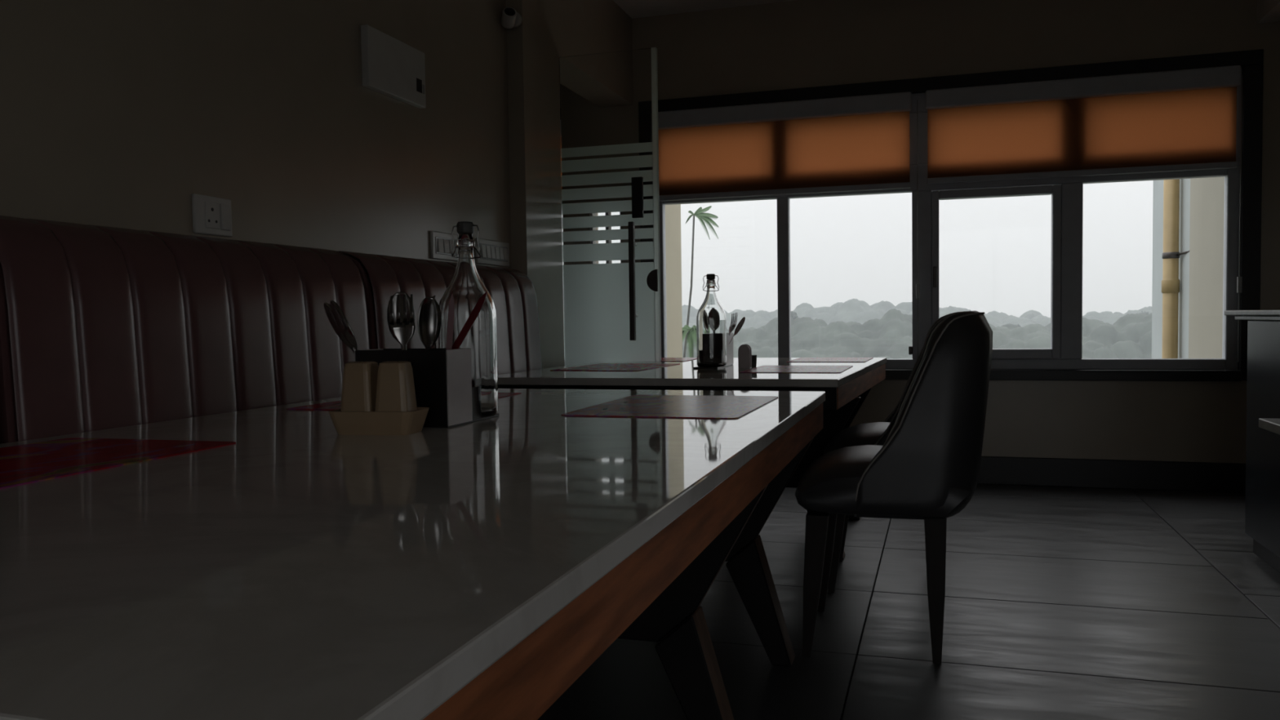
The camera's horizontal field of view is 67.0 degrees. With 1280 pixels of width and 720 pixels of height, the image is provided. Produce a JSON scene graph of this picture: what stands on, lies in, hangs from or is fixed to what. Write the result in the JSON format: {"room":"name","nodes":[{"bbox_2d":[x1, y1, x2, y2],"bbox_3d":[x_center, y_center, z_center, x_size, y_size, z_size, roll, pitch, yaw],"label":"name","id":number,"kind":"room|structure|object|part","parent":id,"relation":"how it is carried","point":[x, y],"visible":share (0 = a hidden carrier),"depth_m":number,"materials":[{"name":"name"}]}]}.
{"room":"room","nodes":[
{"label":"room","id":0,"kind":"room"},
{"bbox_2d":[0,0,633,368],"bbox_3d":[-1.411,-0.515,2.057,0.220,2.850,8.570,0,3,17],"label":"wall","id":1,"kind":"structure","parent":0,"point":[113,113],"depth_m":3.08,"materials":[{"name":"beige paint"}]},
{"bbox_2d":[191,193,232,236],"bbox_3d":[-1.178,-0.398,2.670,0.020,0.106,0.143,0,3,17],"label":"wall socket","id":2,"kind":"object","parent":1,"relation":"attached to","point":[211,215],"visible":1,"depth_m":2.66,"materials":[{"name":"white plastic"}]},
{"bbox_2d":[220,203,231,230],"bbox_3d":[-1.160,-0.400,2.707,0.008,0.072,0.032,0,3,17],"label":"rocker switch","id":3,"kind":"object","parent":2,"relation":"attached to","point":[225,208],"depth_m":2.70,"materials":[{"name":"white plastic"}]},
{"bbox_2d":[360,24,426,108],"bbox_3d":[-0.897,-1.068,3.546,0.033,0.210,0.390,0,3,17],"label":"box","id":4,"kind":"object","parent":1,"relation":"attached to","point":[392,68],"visible":1,"depth_m":3.50,"materials":[{"name":"white plastic"}]},
{"bbox_2d":[430,231,457,261],"bbox_3d":[-0.796,-0.457,3.888,0.021,0.110,0.221,0,3,17],"label":"switch plate","id":5,"kind":"object","parent":1,"relation":"attached to","point":[441,243],"visible":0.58,"depth_m":3.87,"materials":[{"name":"white plastic"}]},
{"bbox_2d":[437,238,444,252],"bbox_3d":[-0.796,-0.458,3.865,0.007,0.055,0.040,0,3,17],"label":"rocker switch","id":6,"kind":"object","parent":5,"relation":"attached to","point":[440,241],"depth_m":3.86,"materials":[{"name":"white plastic"}]},
{"bbox_2d":[443,239,449,253],"bbox_3d":[-0.782,-0.460,3.910,0.007,0.055,0.040,0,3,17],"label":"rocker switch","id":7,"kind":"object","parent":5,"relation":"attached to","point":[446,242],"depth_m":3.91,"materials":[{"name":"white plastic"}]},
{"bbox_3d":[-0.780,-0.461,3.934,0.003,0.068,0.206,0,3,17],"label":"module frame","id":8,"kind":"part","parent":5,"relation":"part of","materials":[{"name":"grey plastic"}]},
{"bbox_2d":[448,240,455,253],"bbox_3d":[-0.768,-0.462,3.955,0.007,0.055,0.040,0,3,17],"label":"rocker switch","id":9,"kind":"object","parent":5,"relation":"attached to","point":[451,242],"depth_m":3.95,"materials":[{"name":"white plastic"}]},
{"bbox_2d":[454,240,457,254],"bbox_3d":[-0.754,-0.465,4.000,0.007,0.055,0.040,0,3,17],"label":"rocker switch","id":10,"kind":"object","parent":5,"relation":"attached to","point":[456,251],"depth_m":3.98,"materials":[{"name":"white plastic"}]},
{"bbox_2d":[475,238,509,266],"bbox_3d":[-0.665,-0.477,4.308,0.021,0.110,0.340,0,3,17],"label":"switch plate","id":11,"kind":"object","parent":1,"relation":"attached to","point":[492,252],"visible":0.98,"depth_m":4.30,"materials":[{"name":"white plastic"}]},
{"bbox_2d":[481,244,486,257],"bbox_3d":[-0.682,-0.476,4.230,0.007,0.055,0.037,0,3,17],"label":"rocker switch","id":12,"kind":"object","parent":11,"relation":"attached to","point":[483,246],"depth_m":4.23,"materials":[{"name":"white plastic"}]},
{"bbox_2d":[485,245,491,258],"bbox_3d":[-0.669,-0.478,4.272,0.007,0.055,0.037,0,3,17],"label":"rocker switch","id":13,"kind":"object","parent":11,"relation":"attached to","point":[488,248],"depth_m":4.27,"materials":[{"name":"white plastic"}]},
{"bbox_2d":[490,245,495,258],"bbox_3d":[-0.656,-0.480,4.314,0.007,0.055,0.037,0,3,17],"label":"rocker switch","id":14,"kind":"object","parent":11,"relation":"attached to","point":[492,247],"depth_m":4.31,"materials":[{"name":"white plastic"}]},
{"bbox_3d":[-0.654,-0.481,4.337,0.003,0.068,0.281,0,3,17],"label":"module frame","id":15,"kind":"part","parent":11,"relation":"part of","materials":[{"name":"grey plastic"}]},
{"bbox_2d":[494,246,499,259],"bbox_3d":[-0.643,-0.482,4.356,0.007,0.055,0.037,0,3,17],"label":"rocker switch","id":16,"kind":"object","parent":11,"relation":"attached to","point":[496,248],"depth_m":4.35,"materials":[{"name":"white plastic"}]},
{"bbox_2d":[499,247,504,259],"bbox_3d":[-0.629,-0.484,4.399,0.007,0.055,0.037,0,3,17],"label":"rocker switch","id":17,"kind":"object","parent":11,"relation":"attached to","point":[501,249],"depth_m":4.40,"materials":[{"name":"white plastic"}]},
{"bbox_2d":[503,248,508,260],"bbox_3d":[-0.616,-0.486,4.441,0.007,0.055,0.037,0,3,17],"label":"rocker switch","id":18,"kind":"object","parent":11,"relation":"attached to","point":[505,250],"depth_m":4.44,"materials":[{"name":"white plastic"}]},
{"bbox_2d":[500,6,522,28],"bbox_3d":[-0.595,-1.561,4.419,0.090,0.090,0.121,0,3,17],"label":"security camera","id":19,"kind":"object","parent":1,"relation":"attached to","point":[510,18],"visible":1,"depth_m":4.39,"materials":[{"name":"white plastic"}]},
{"bbox_2d":[559,47,661,365],"bbox_3d":[-0.155,-0.382,4.843,0.513,2.303,0.101,0,3,17],"label":"door","id":20,"kind":"structure","parent":1,"relation":"in","point":[611,312],"depth_m":4.85,"materials":[{"name":"clear glass"}]},
{"bbox_3d":[-0.153,0.135,4.893,0.485,1.243,0.001,0,3,17],"label":"film panel","id":21,"kind":"part","parent":20,"relation":"part of","materials":[{"name":"grey glass"}]},
{"bbox_3d":[-0.039,-0.388,4.767,0.027,0.584,0.025,0,3,17],"label":"pull handle","id":22,"kind":"part","parent":20,"relation":"part of","materials":[{"name":"metal"}]},
{"bbox_2d":[665,204,682,357],"bbox_3d":[0.148,1.991,6.605,0.220,9.400,0.480,0,3,17],"label":"wall","id":23,"kind":"structure","parent":0,"point":[673,212],"depth_m":6.50,"materials":[{"name":"beige paint"}]},
{"bbox_2d":[613,0,795,18],"bbox_3d":[0.972,-2.006,1.372,8.440,0.120,8.820,0,3,17],"label":"ceiling","id":24,"kind":"structure","parent":0,"point":[633,8],"depth_m":5.81,"materials":[{"name":"paint"}]},
{"bbox_2d":[537,483,1279,719],"bbox_3d":[1.015,0.980,1.503,8.440,0.161,8.820,0,3,17],"label":"floor","id":25,"kind":"structure","parent":0,"point":[1061,602],"depth_m":3.03,"materials":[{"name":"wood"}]},
{"bbox_2d":[0,215,369,444],"bbox_3d":[-0.951,0.279,2.474,0.560,1.214,1.262,0,3,17],"label":"bench","id":26,"kind":"object","parent":25,"relation":"on","point":[102,327],"visible":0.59,"depth_m":2.25,"materials":[{"name":"leather"}]},
{"bbox_3d":[-1.308,0.253,1.935,0.200,1.084,0.024,0,3,17],"label":"panel","id":27,"kind":"part","parent":26,"relation":"part of","materials":[{"name":"red leather"}]},
{"bbox_2d":[0,388,825,719],"bbox_3d":[-0.469,0.526,1.861,1.394,0.760,2.410,0,3,17],"label":"dining table","id":28,"kind":"object","parent":25,"relation":"on","point":[297,568],"visible":0.89,"depth_m":0.98,"materials":[{"name":"white stone"}]},
{"bbox_2d":[0,437,235,488],"bbox_3d":[-0.996,0.164,1.575,0.390,0.002,0.535,0,3,16],"label":"placemat","id":29,"kind":"object","parent":28,"relation":"on","point":[30,463],"visible":1,"depth_m":1.63,"materials":[{"name":"brown leather"}]},
{"bbox_2d":[328,407,429,435],"bbox_3d":[-0.515,0.121,1.913,0.178,0.046,0.100,0,3,11],"label":"tray","id":30,"kind":"object","parent":28,"relation":"on","point":[345,423],"visible":0.91,"depth_m":1.87,"materials":[{"name":"beige plastic"}]},
{"bbox_2d":[340,360,378,411],"bbox_3d":[-0.550,0.067,1.916,0.067,0.129,0.068,0,3,13],"label":"shaker","id":31,"kind":"object","parent":30,"relation":"in","point":[359,384],"visible":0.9,"depth_m":1.89,"materials":[{"name":"beige ceramic"}]},
{"bbox_2d":[374,360,417,411],"bbox_3d":[-0.480,0.067,1.903,0.067,0.129,0.068,0,3,7],"label":"shaker","id":32,"kind":"object","parent":30,"relation":"in","point":[395,388],"visible":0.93,"depth_m":1.87,"materials":[{"name":"beige ceramic"}]},
{"bbox_2d":[286,392,521,410],"bbox_3d":[-0.625,0.112,2.660,0.410,0.002,0.570,0,3,17],"label":"placemat","id":33,"kind":"object","parent":28,"relation":"on","point":[336,405],"visible":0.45,"depth_m":2.51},
{"bbox_2d":[354,347,498,427],"bbox_3d":[-0.461,0.054,2.123,0.219,0.160,0.241,0,3,17],"label":"caddy","id":34,"kind":"object","parent":28,"relation":"on","point":[442,377],"visible":0.66,"depth_m":2.00,"materials":[{"name":"black paint"}]},
{"bbox_2d":[324,302,354,353],"bbox_3d":[-0.610,-0.001,2.109,0.197,0.252,0.048,0,3,24],"label":"spoon","id":35,"kind":"object","parent":34,"relation":"in","point":[327,308],"visible":0.54,"depth_m":2.11,"materials":[{"name":"metal"}]},
{"bbox_2d":[329,300,358,350],"bbox_3d":[-0.585,0.000,2.047,0.174,0.254,0.047,0,3,24],"label":"spoon","id":36,"kind":"object","parent":34,"relation":"in","point":[341,321],"visible":0.73,"depth_m":2.04,"materials":[{"name":"metal"}]},
{"bbox_3d":[-0.580,0.054,2.090,0.008,0.154,0.089,0,3,17],"label":"panel","id":37,"kind":"part","parent":34,"relation":"part of","materials":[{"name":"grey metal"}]},
{"bbox_2d":[386,291,414,349],"bbox_3d":[-0.506,-0.011,2.072,0.041,0.272,0.069,-3,3,-42],"label":"spoon","id":38,"kind":"object","parent":34,"relation":"in","point":[401,295],"visible":0.2,"depth_m":2.08,"materials":[{"name":"metal"}]},
{"bbox_3d":[-0.496,0.056,2.012,0.215,0.154,0.008,0,3,17],"label":"panel","id":39,"kind":"part","parent":34,"relation":"part of","materials":[{"name":"black paint"}]},
{"bbox_2d":[388,293,415,350],"bbox_3d":[-0.501,-0.006,2.042,0.056,0.265,0.032,-1,3,3],"label":"fork","id":40,"kind":"object","parent":34,"relation":"in","point":[402,332],"visible":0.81,"depth_m":2.04,"materials":[{"name":"metal"}]},
{"bbox_3d":[-0.467,0.052,2.105,0.215,0.154,0.008,0,3,17],"label":"panel","id":41,"kind":"part","parent":34,"relation":"part of","materials":[{"name":"black paint"}]},
{"bbox_2d":[417,297,441,350],"bbox_3d":[-0.442,-0.002,2.025,0.018,0.260,0.059,1,3,35],"label":"spoon","id":42,"kind":"object","parent":34,"relation":"in","point":[429,316],"visible":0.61,"depth_m":2.03,"materials":[{"name":"metal"}]},
{"bbox_2d":[431,295,436,350],"bbox_3d":[-0.444,-0.006,2.079,0.012,0.263,0.055,-2,3,-21],"label":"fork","id":43,"kind":"object","parent":34,"relation":"in","point":[433,296],"visible":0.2,"depth_m":2.07,"materials":[{"name":"metal"}]},
{"bbox_2d":[445,291,454,349],"bbox_3d":[-0.399,-0.007,2.008,0.031,0.270,0.004,-1,3,-12],"label":"knife","id":44,"kind":"object","parent":34,"relation":"in","point":[451,309],"visible":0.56,"depth_m":2.00,"materials":[{"name":"red paint"}]},
{"bbox_3d":[-0.378,0.055,2.026,0.002,0.155,0.104,0,3,17],"label":"plate","id":45,"kind":"part","parent":34,"relation":"part of","materials":[{"name":"grey metal"}]},
{"bbox_3d":[-0.460,0.131,2.127,0.215,0.006,0.241,0,3,17],"label":"plate","id":46,"kind":"part","parent":34,"relation":"part of","materials":[{"name":"black paint"}]},
{"bbox_2d":[438,221,497,417],"bbox_3d":[-0.386,-0.091,2.159,0.129,0.433,0.129,0,3,17],"label":"bottle","id":47,"kind":"object","parent":34,"relation":"in","point":[467,286],"visible":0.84,"depth_m":2.12,"materials":[{"name":"clear glass"}]},
{"bbox_2d":[451,289,488,349],"bbox_3d":[-0.398,-0.012,2.033,0.179,0.265,0.007,0,3,17],"label":"knife","id":48,"kind":"object","parent":34,"relation":"in","point":[473,315],"visible":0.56,"depth_m":2.01,"materials":[{"name":"red paint"}]},
{"bbox_3d":[-0.357,0.093,2.103,0.005,0.069,0.041,0,3,17],"label":"shelf rail","id":49,"kind":"part","parent":34,"relation":"part of","materials":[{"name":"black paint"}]},
{"bbox_2d":[560,395,777,418],"bbox_3d":[0.096,0.112,2.403,0.410,0.002,0.570,0,3,17],"label":"placemat","id":50,"kind":"object","parent":28,"relation":"on","point":[701,406],"visible":1,"depth_m":2.34,"materials":[{"name":"brown leather"}]},
{"bbox_3d":[0.132,0.713,2.077,0.183,0.350,0.084,0,3,17],"label":"leg","id":51,"kind":"part","parent":28,"relation":"part of","materials":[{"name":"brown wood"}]},
{"bbox_3d":[0.344,0.680,2.754,0.183,0.350,0.084,0,3,17],"label":"leg","id":52,"kind":"part","parent":28,"relation":"part of","materials":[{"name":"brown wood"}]},
{"bbox_2d":[337,250,542,374],"bbox_3d":[-0.556,0.218,3.740,0.560,1.214,1.337,0,3,17],"label":"bench","id":53,"kind":"object","parent":25,"relation":"on","point":[513,293],"visible":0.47,"depth_m":3.63,"materials":[{"name":"leather"}]},
{"bbox_3d":[-0.924,0.193,3.165,0.200,1.084,0.024,0,3,17],"label":"panel","id":54,"kind":"part","parent":53,"relation":"part of","materials":[{"name":"red leather"}]},
{"bbox_2d":[497,357,886,559],"bbox_3d":[0.322,0.407,4.327,1.433,0.760,1.715,0,3,17],"label":"dining table","id":55,"kind":"object","parent":25,"relation":"on","point":[846,391],"visible":0.3,"depth_m":3.67,"materials":[{"name":"white stone"}]},
{"bbox_2d":[550,363,679,371],"bbox_3d":[-0.098,0.031,4.332,0.400,0.002,0.600,0,3,20],"label":"placemat","id":56,"kind":"object","parent":55,"relation":"on","point":[601,366],"visible":1,"depth_m":4.29,"materials":[{"name":"brown leather"}]},
{"bbox_2d":[661,357,697,361],"bbox_3d":[0.142,-0.003,5.016,0.280,0.002,0.410,0,3,17],"label":"placemat","id":57,"kind":"object","parent":55,"relation":"on","point":[663,359],"visible":0.53,"depth_m":4.98,"materials":[{"name":"brown leather"}]},
{"bbox_2d":[693,333,733,368],"bbox_3d":[0.324,-0.043,4.249,0.110,0.146,0.320,0,3,17],"label":"caddy","id":58,"kind":"object","parent":55,"relation":"on","point":[730,353],"visible":0.23,"depth_m":4.29,"materials":[{"name":"black paint"}]},
{"bbox_2d":[696,273,726,367],"bbox_3d":[0.306,-0.170,4.144,0.129,0.397,0.129,0,3,17],"label":"bottle","id":59,"kind":"object","parent":58,"relation":"in","point":[711,319],"visible":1,"depth_m":4.10,"materials":[{"name":"clear glass"}]},
{"bbox_3d":[0.325,0.026,4.252,0.106,0.006,0.320,0,3,17],"label":"plate","id":60,"kind":"part","parent":58,"relation":"part of","materials":[{"name":"black paint"}]},
{"bbox_3d":[0.396,-0.049,4.300,0.002,0.141,0.178,0,3,17],"label":"plate","id":61,"kind":"part","parent":58,"relation":"part of","materials":[{"name":"grey metal"}]},
{"bbox_2d":[728,312,737,335],"bbox_3d":[0.393,-0.097,4.298,0.080,0.228,0.052,1,3,41],"label":"fork","id":62,"kind":"object","parent":58,"relation":"in","point":[732,326],"visible":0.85,"depth_m":4.28,"materials":[{"name":"metal"}]},
{"bbox_2d":[728,316,745,344],"bbox_3d":[0.413,-0.088,4.305,0.110,0.208,0.054,0,3,24],"label":"spoon","id":63,"kind":"object","parent":58,"relation":"in","point":[740,323],"visible":0.82,"depth_m":4.30,"materials":[{"name":"metal"}]},
{"bbox_2d":[737,344,751,368],"bbox_3d":[0.442,-0.015,4.075,0.050,0.102,0.040,0,3,17],"label":"napkin holder","id":64,"kind":"object","parent":55,"relation":"on","point":[744,351],"visible":0.99,"depth_m":4.06,"materials":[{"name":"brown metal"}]},
{"bbox_3d":[0.448,-0.016,4.092,0.050,0.102,0.004,0,3,17],"label":"plate","id":65,"kind":"part","parent":64,"relation":"part of","materials":[{"name":"grey metal"}]},
{"bbox_2d":[751,355,756,366],"bbox_3d":[0.495,0.004,4.209,0.029,0.050,0.029,0,3,17],"label":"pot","id":66,"kind":"object","parent":55,"relation":"on","point":[753,357],"visible":0.79,"depth_m":4.20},
{"bbox_2d":[739,365,853,373],"bbox_3d":[0.650,0.036,3.957,0.390,0.002,0.510,0,3,18],"label":"placemat","id":67,"kind":"object","parent":55,"relation":"on","point":[762,369],"visible":1,"depth_m":3.90,"materials":[{"name":"brown leather"}]},
{"bbox_2d":[786,357,873,362],"bbox_3d":[0.936,-0.002,4.731,0.365,0.002,0.460,0,3,18],"label":"placemat","id":68,"kind":"object","parent":55,"relation":"on","point":[800,359],"visible":1,"depth_m":4.67,"materials":[{"name":"brown leather"}]},
{"bbox_3d":[0.970,0.587,4.673,0.183,0.350,0.084,0,3,17],"label":"leg","id":69,"kind":"part","parent":55,"relation":"part of","materials":[{"name":"wood"}]},
{"bbox_2d":[795,311,992,664],"bbox_3d":[0.764,0.349,2.905,0.557,0.986,0.505,0,3,16],"label":"dining chair","id":70,"kind":"object","parent":25,"relation":"on","point":[926,464],"visible":1,"depth_m":2.67,"materials":[{"name":"grey leather"}]},
{"bbox_3d":[0.506,0.646,2.778,0.074,0.412,0.063,0,3,16],"label":"leg","id":71,"kind":"part","parent":70,"relation":"part of","materials":[{"name":"brown wood"}]},
{"bbox_3d":[0.619,0.627,3.174,0.074,0.412,0.063,0,3,16],"label":"leg","id":72,"kind":"part","parent":70,"relation":"part of","materials":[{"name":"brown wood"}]},
{"bbox_3d":[0.730,0.353,2.915,0.486,0.169,0.486,0,3,16],"label":"seat","id":73,"kind":"part","parent":70,"relation":"part of","materials":[{"name":"grey leather"}]},
{"bbox_3d":[0.833,0.643,2.726,0.060,0.412,0.063,0,3,16],"label":"leg","id":74,"kind":"part","parent":70,"relation":"part of","materials":[{"name":"brown wood"}]},
{"bbox_2d":[822,311,964,593],"bbox_3d":[0.960,0.318,3.549,0.557,0.986,0.505,0,3,15],"label":"dining chair","id":75,"kind":"object","parent":25,"relation":"on","point":[861,434],"visible":0.11,"depth_m":3.42,"materials":[{"name":"grey leather"}]},
{"bbox_3d":[0.704,0.615,3.420,0.074,0.412,0.063,0,3,15],"label":"leg","id":76,"kind":"part","parent":75,"relation":"part of","materials":[{"name":"brown wood"}]},
{"bbox_3d":[0.812,0.596,3.816,0.074,0.412,0.063,0,3,15],"label":"leg","id":77,"kind":"part","parent":75,"relation":"part of","materials":[{"name":"brown wood"}]},
{"bbox_3d":[0.926,0.322,3.558,0.486,0.169,0.486,0,3,15],"label":"seat","id":78,"kind":"part","parent":75,"relation":"part of","materials":[{"name":"grey leather"}]},
{"bbox_2d":[1224,309,1279,573],"bbox_3d":[2.321,0.362,2.229,0.900,0.975,3.400,0,3,17],"label":"counter","id":79,"kind":"object","parent":25,"relation":"on","point":[1262,508],"depth_m":3.69,"materials":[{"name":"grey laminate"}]},
{"bbox_2d":[1224,309,1279,315],"bbox_3d":[2.315,-0.115,2.208,0.897,0.020,3.400,0,3,17],"label":"countertop","id":80,"kind":"structure","parent":79,"relation":"on","point":[1275,312],"depth_m":3.59,"materials":[{"name":"stone"}]},
{"bbox_2d":[1235,315,1279,320],"bbox_3d":[2.319,-0.096,2.218,0.836,0.018,3.320,0,3,17],"label":"countertop","id":81,"kind":"structure","parent":79,"relation":"on","point":[1237,317],"depth_m":3.63,"materials":[{"name":"stone"}]},
{"bbox_3d":[2.348,0.813,2.274,0.735,0.070,3.160,0,3,17],"label":"kick plate","id":82,"kind":"part","parent":79,"relation":"part of","materials":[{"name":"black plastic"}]},
{"bbox_2d":[560,0,1279,463],"bbox_3d":[1.149,-0.717,5.826,6.120,2.850,0.160,0,3,17],"label":"wall","id":83,"kind":"structure","parent":0,"point":[797,43],"depth_m":5.45,"materials":[{"name":"beige paint"}]},
{"bbox_2d":[590,211,621,263],"bbox_3d":[-0.202,-0.466,6.228,0.210,1.048,0.060,0,3,17],"label":"window","id":84,"kind":"structure","parent":83,"relation":"in","point":[606,213],"depth_m":6.21,"materials":[{"name":"grey metal"}]},
{"bbox_2d":[659,79,1241,369],"bbox_3d":[1.637,-0.744,5.619,3.241,1.596,0.100,0,3,17],"label":"window","id":85,"kind":"structure","parent":83,"relation":"in","point":[1065,352],"depth_m":5.42,"materials":[{"name":"grey metal"}]},
{"bbox_2d":[657,91,919,357],"bbox_3d":[0.857,-0.762,5.801,1.577,1.550,0.053,0,3,17],"label":"roller blind","id":86,"kind":"object","parent":85,"relation":"attached to","point":[859,143],"visible":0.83,"depth_m":5.77,"materials":[{"name":"orange fabric"}]},
{"bbox_3d":[1.597,-0.737,5.558,0.005,1.500,0.007,0,3,17],"label":"pull cord","id":87,"kind":"part","parent":86,"relation":"part of","materials":[{"name":"grey plastic"}]},
{"bbox_3d":[1.631,-1.486,5.602,3.119,0.112,0.068,0,3,17],"label":"head rail","id":88,"kind":"part","parent":85,"relation":"part of","materials":[{"name":"grey metal"}]},
{"bbox_3d":[1.700,-0.479,5.571,0.020,0.120,0.020,0,3,17],"label":"sash handle","id":89,"kind":"part","parent":85,"relation":"part of","materials":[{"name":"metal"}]},
{"bbox_3d":[2.018,-0.952,5.501,0.604,0.046,0.080,0,3,17],"label":"sash rail","id":90,"kind":"part","parent":85,"relation":"part of","materials":[{"name":"grey metal"}]},
{"bbox_3d":[2.031,-0.036,5.541,0.604,0.056,0.080,0,3,17],"label":"sash rail","id":91,"kind":"part","parent":85,"relation":"part of","materials":[{"name":"grey metal"}]},
{"bbox_3d":[1.653,0.023,5.668,3.119,0.058,0.068,0,3,17],"label":"rail","id":92,"kind":"part","parent":85,"relation":"part of","materials":[{"name":"grey metal"}]},
{"bbox_3d":[2.334,-0.491,5.425,0.044,0.968,0.080,0,3,17],"label":"sash rail","id":93,"kind":"part","parent":85,"relation":"part of","materials":[{"name":"grey metal"}]},
{"bbox_2d":[924,65,1242,362],"bbox_3d":[2.402,-0.763,5.318,1.594,1.550,0.053,0,3,17],"label":"roller blind","id":94,"kind":"object","parent":85,"relation":"attached to","point":[1184,119],"visible":1,"depth_m":5.28,"materials":[{"name":"orange fabric"}]},
{"bbox_3d":[3.150,-0.738,5.073,0.005,1.500,0.007,0,3,17],"label":"pull cord","id":95,"kind":"part","parent":94,"relation":"part of","materials":[{"name":"grey plastic"}]},
{"bbox_2d":[638,48,1263,381],"bbox_3d":[1.631,-0.751,5.578,3.407,1.730,0.082,0,3,17],"label":"trim","id":96,"kind":"structure","parent":83,"relation":"attached to","point":[1251,61],"depth_m":5.24,"materials":[{"name":"black wood"}]},
{"bbox_2d":[977,456,1245,493],"bbox_3d":[1.930,0.631,5.556,4.230,0.158,0.014,0,3,17],"label":"baseboard","id":97,"kind":"structure","parent":83,"relation":"attached to","point":[1210,477],"depth_m":5.33,"materials":[{"name":"black wood"}]},
{"bbox_2d":[1257,0,1279,23],"bbox_3d":[3.171,-1.887,3.664,0.730,0.382,2.650,0,3,17],"label":"trim","id":98,"kind":"structure","parent":83,"relation":"attached to","point":[1268,11],"depth_m":4.93,"materials":[{"name":"paint"}]},
{"bbox_2d":[1188,176,1224,358],"bbox_3d":[3.581,1.979,5.757,0.400,9.400,0.910,0,3,17],"label":"wall","id":99,"kind":"structure","parent":0,"point":[1206,194],"depth_m":5.74,"materials":[{"name":"beige paint"}]},
{"bbox_2d":[1151,178,1190,358],"bbox_3d":[4.063,1.917,7.014,0.330,9.400,1.780,0,3,17],"label":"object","id":100,"kind":"structure","parent":99,"relation":"attached to","point":[1184,184],"depth_m":6.94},
{"bbox_2d":[1161,178,1189,358],"bbox_3d":[3.796,1.978,6.855,0.115,9.300,0.405,0,3,8],"label":"drainpipe","id":101,"kind":"object","parent":99,"relation":"attached to","point":[1171,255],"visible":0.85,"depth_m":6.85,"materials":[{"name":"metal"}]},
{"bbox_3d":[3.782,-0.748,6.686,0.029,0.035,0.313,0,3,12],"label":"bracket arm","id":102,"kind":"part","parent":101,"relation":"part of","materials":[{"name":"metal"}]},
{"label":"outside","id":103,"kind":"structure","parent":0,"visible":0},
{"bbox_3d":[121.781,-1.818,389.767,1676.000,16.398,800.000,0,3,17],"label":"ground","id":104,"kind":"structure","parent":103,"visible":0},
{"bbox_2d":[683,205,719,357],"bbox_3d":[2.439,0.524,41.239,2.068,14.101,0.741,0,3,17],"label":"palm tree","id":105,"kind":"object","parent":104,"relation":"on","point":[706,217],"visible":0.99,"depth_m":40.94,"materials":[{"name":"green plant"}]},
{"bbox_2d":[681,298,1151,330],"bbox_3d":[107.519,-11.996,401.073,273.888,28.434,90.000,0,3,17],"label":"wooded ridge","id":106,"kind":"object","parent":104,"relation":"on","point":[854,310],"visible":0.15,"depth_m":404.40,"materials":[{"name":"green plant"}]},
{"bbox_2d":[682,308,1151,359],"bbox_3d":[48.821,2.384,182.819,127.486,24.259,67.500,0,3,17],"label":"wooded ridge","id":107,"kind":"object","parent":104,"relation":"on","point":[890,336],"visible":0.25,"depth_m":180.97,"materials":[{"name":"green plant"}]},
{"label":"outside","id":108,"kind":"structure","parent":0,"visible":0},
{"bbox_2d":[1135,311,1151,314],"bbox_3d":[155.040,-12.479,296.968,5.643,5.316,5.845,0,3,17],"label":"tree","id":109,"kind":"object","parent":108,"point":[1142,312],"visible":0.16,"depth_m":296.88,"materials":[{"name":"green plant"}]},
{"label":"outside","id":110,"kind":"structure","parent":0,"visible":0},
{"bbox_2d":[791,311,798,319],"bbox_3d":[40.752,-9.716,259.404,3.438,6.942,3.815,0,3,17],"label":"tree","id":111,"kind":"object","parent":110,"point":[793,315],"visible":0.2,"depth_m":258.50,"materials":[{"name":"green plant"}]},
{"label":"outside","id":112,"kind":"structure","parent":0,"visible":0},
{"bbox_2d":[682,324,697,357],"bbox_3d":[1.578,0.774,30.960,1.249,3.797,0.781,0,3,17],"label":"young palm","id":113,"kind":"object","parent":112,"point":[691,335],"visible":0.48,"depth_m":30.68,"materials":[{"name":"green plant"}]},
{"bbox_3d":[1.654,0.865,30.988,0.166,3.610,0.166,-1,3,-5],"label":"stem","id":114,"kind":"part","parent":113,"relation":"part of","materials":[{"name":"green plant"}]}
]}

